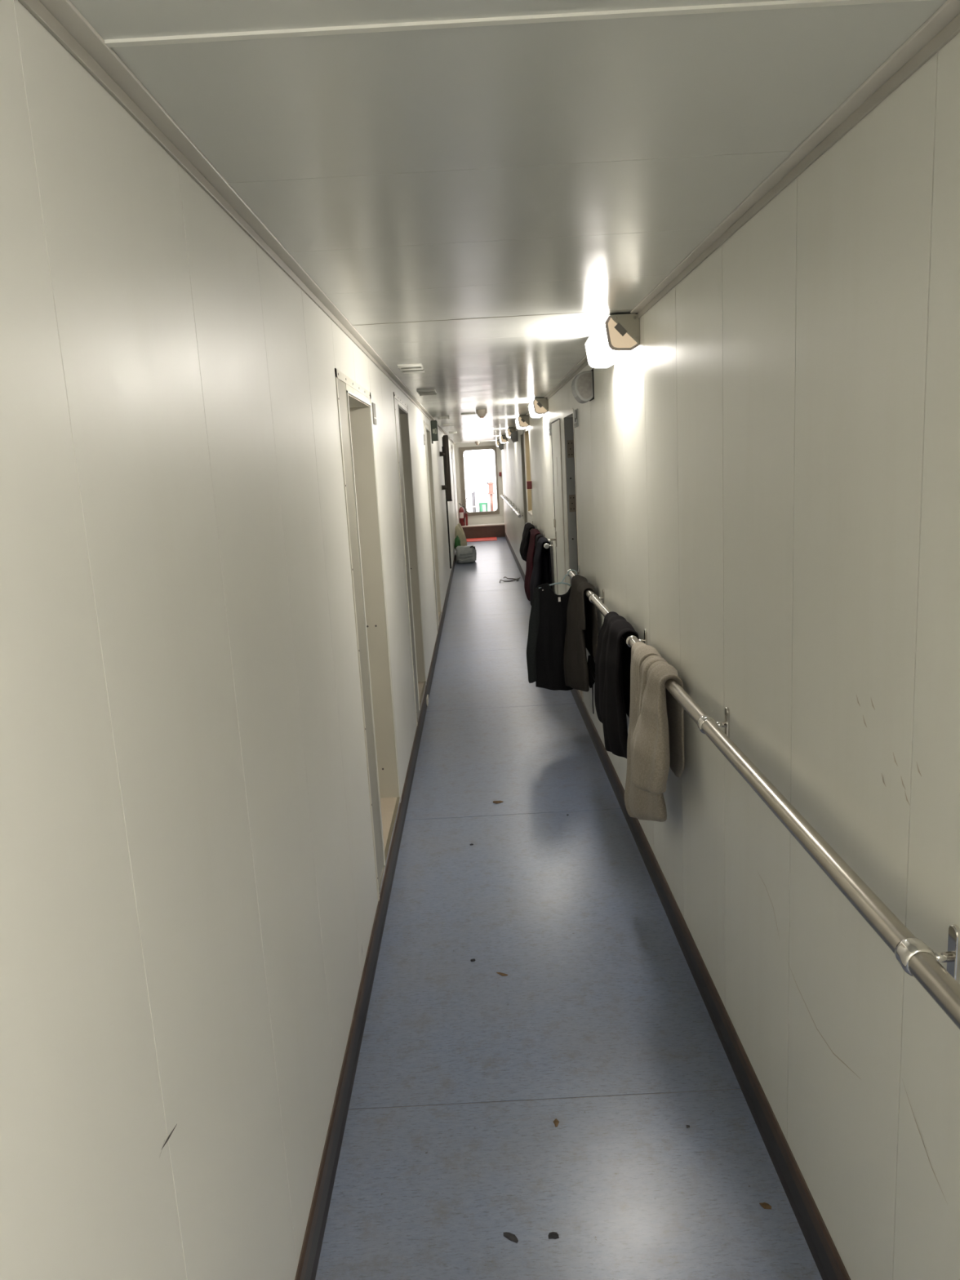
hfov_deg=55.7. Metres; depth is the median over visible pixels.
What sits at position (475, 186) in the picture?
ceiling
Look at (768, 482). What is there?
wall
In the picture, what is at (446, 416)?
ceiling vent
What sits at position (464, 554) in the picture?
bag
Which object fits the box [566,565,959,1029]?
handrail
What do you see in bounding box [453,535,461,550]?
bag
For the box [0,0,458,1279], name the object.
wall
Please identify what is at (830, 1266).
baseboard
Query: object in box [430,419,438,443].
sign box
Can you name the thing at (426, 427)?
door
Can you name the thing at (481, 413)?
smoke detector
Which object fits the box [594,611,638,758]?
trousers
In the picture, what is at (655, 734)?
trousers
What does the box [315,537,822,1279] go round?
floor
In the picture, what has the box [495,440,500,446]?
wall lamp
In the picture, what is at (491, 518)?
wall
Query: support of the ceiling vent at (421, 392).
in the ceiling
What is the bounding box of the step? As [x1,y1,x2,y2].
[461,522,505,538]
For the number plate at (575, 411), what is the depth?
5.75 m
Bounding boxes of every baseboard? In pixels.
[294,552,456,1279]
[504,532,850,1279]
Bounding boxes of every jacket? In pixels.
[520,522,534,561]
[529,537,552,605]
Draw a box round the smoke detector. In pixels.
[475,408,487,417]
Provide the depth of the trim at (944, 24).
1.58 m
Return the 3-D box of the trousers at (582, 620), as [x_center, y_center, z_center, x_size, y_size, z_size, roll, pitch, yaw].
[0.609,0.041,5.368,0.142,0.790,0.806,-4,11,-2]
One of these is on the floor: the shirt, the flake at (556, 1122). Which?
the flake at (556, 1122)
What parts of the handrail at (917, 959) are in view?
wall plate, wall plate, bracket stem, wall plate, bracket stem, wall plate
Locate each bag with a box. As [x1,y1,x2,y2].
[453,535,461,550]
[454,545,476,563]
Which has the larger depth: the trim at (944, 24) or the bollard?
the bollard
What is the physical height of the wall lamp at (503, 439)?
0.140 m
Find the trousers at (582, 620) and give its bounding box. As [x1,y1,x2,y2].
[563,574,598,713]
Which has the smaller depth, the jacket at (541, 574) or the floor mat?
the jacket at (541, 574)
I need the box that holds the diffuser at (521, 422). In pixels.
[515,417,526,429]
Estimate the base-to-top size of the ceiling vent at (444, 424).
0.018 m
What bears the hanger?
hanging from the handrail at (917, 959)
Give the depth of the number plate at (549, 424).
7.72 m
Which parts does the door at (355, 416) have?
sill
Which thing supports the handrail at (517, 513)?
attached to the wall at (768, 482)
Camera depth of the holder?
22.26 m
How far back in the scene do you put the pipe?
12.49 m
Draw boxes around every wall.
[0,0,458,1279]
[453,441,504,524]
[500,32,959,1279]
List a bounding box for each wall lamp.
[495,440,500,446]
[499,435,507,443]
[505,427,515,437]
[515,414,529,429]
[528,397,548,417]
[585,312,639,368]
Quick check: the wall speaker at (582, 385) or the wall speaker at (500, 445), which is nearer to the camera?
the wall speaker at (582, 385)
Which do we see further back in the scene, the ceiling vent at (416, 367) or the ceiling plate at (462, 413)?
the ceiling plate at (462, 413)
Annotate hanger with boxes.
[538,569,577,588]
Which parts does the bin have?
panel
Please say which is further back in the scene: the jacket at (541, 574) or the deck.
the deck
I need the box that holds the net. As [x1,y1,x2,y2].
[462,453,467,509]
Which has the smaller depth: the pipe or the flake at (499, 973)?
the flake at (499, 973)
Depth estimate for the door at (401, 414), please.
6.65 m
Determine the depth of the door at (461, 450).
22.37 m
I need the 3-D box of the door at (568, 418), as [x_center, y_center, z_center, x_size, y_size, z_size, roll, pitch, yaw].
[1.281,-0.641,6.425,1.253,2.035,0.715,-3,11,0]
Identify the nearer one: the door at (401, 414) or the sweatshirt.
the door at (401, 414)
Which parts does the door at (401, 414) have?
sill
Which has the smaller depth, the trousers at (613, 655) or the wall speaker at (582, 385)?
the trousers at (613, 655)
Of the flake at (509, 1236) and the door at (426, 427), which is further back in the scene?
the door at (426, 427)
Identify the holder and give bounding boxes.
[465,513,467,525]
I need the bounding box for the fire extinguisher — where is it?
[458,502,465,525]
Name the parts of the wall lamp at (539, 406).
translucent panel, plate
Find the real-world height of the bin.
0.295 m
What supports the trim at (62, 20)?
attached to the wall at (188, 896)
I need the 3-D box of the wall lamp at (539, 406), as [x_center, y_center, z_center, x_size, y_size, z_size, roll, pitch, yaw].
[0.519,-2.075,8.133,0.132,0.140,0.661,-3,11,0]
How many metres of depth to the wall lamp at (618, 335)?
3.50 m
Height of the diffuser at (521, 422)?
0.132 m
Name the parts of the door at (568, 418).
jamb trim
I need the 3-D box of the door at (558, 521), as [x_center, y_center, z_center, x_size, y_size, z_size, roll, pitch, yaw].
[0.616,-0.776,7.393,0.076,1.966,0.765,-3,11,0]
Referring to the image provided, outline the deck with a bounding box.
[465,488,497,511]
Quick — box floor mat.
[466,537,497,542]
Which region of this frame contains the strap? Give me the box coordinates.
[499,576,520,582]
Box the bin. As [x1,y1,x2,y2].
[479,502,487,511]
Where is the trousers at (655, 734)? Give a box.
[624,641,684,822]
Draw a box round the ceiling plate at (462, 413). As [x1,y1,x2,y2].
[461,413,475,414]
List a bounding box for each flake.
[496,972,507,976]
[503,1231,518,1243]
[547,1231,559,1239]
[553,1118,559,1127]
[759,1202,771,1208]
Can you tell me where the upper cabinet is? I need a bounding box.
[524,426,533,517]
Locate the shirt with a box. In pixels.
[526,582,573,690]
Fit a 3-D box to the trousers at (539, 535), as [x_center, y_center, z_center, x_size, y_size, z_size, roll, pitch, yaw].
[0.589,-0.649,8.952,0.115,0.780,0.219,-3,11,0]
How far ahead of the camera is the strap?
13.82 m
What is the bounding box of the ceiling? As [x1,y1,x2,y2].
[69,0,946,444]
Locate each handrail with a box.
[500,494,524,518]
[525,520,553,551]
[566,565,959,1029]
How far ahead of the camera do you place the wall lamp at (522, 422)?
10.52 m
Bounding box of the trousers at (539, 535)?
[535,533,543,549]
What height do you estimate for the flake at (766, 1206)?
0.003 m
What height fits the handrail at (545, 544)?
0.094 m
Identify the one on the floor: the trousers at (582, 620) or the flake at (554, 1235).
the flake at (554, 1235)
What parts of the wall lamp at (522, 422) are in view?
translucent panel, plate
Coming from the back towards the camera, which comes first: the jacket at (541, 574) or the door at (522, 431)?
the door at (522, 431)
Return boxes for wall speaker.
[498,443,503,449]
[510,430,517,442]
[571,368,594,403]
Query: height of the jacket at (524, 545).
0.398 m
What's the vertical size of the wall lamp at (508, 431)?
0.140 m
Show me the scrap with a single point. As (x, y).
(494, 802)
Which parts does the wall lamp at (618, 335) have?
translucent panel, plate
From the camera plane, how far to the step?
22.20 m
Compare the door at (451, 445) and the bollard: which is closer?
the door at (451, 445)
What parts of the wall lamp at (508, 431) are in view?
plate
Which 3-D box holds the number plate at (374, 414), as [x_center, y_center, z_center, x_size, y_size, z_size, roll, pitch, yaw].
[-0.502,-1.075,4.322,0.007,0.098,0.100,-3,11,0]
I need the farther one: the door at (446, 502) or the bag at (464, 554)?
the bag at (464, 554)
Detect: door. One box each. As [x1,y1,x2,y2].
[334,368,400,901]
[393,391,426,725]
[423,420,441,632]
[442,436,451,568]
[451,444,457,525]
[458,445,499,515]
[520,429,528,567]
[547,417,566,595]
[563,408,583,702]
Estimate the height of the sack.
0.689 m
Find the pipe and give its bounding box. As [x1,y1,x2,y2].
[440,435,452,501]
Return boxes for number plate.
[371,402,376,425]
[548,422,551,435]
[573,408,577,427]
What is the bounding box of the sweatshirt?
[524,528,540,601]
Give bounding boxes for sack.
[454,523,466,546]
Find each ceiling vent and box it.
[397,363,425,373]
[416,388,436,395]
[436,415,449,419]
[443,423,453,426]
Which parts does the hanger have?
arm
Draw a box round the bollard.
[471,491,475,511]
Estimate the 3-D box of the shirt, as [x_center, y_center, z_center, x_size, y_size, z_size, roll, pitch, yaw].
[0.481,-0.017,5.994,0.385,0.727,0.090,-6,11,-15]
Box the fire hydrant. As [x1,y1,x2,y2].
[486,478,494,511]
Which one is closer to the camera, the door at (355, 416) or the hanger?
the door at (355, 416)
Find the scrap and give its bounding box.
[493,800,502,804]
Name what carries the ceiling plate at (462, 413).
attached to the ceiling
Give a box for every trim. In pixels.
[17,0,455,444]
[513,0,959,428]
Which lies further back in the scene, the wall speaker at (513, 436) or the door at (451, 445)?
the door at (451, 445)
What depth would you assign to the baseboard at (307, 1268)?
2.73 m

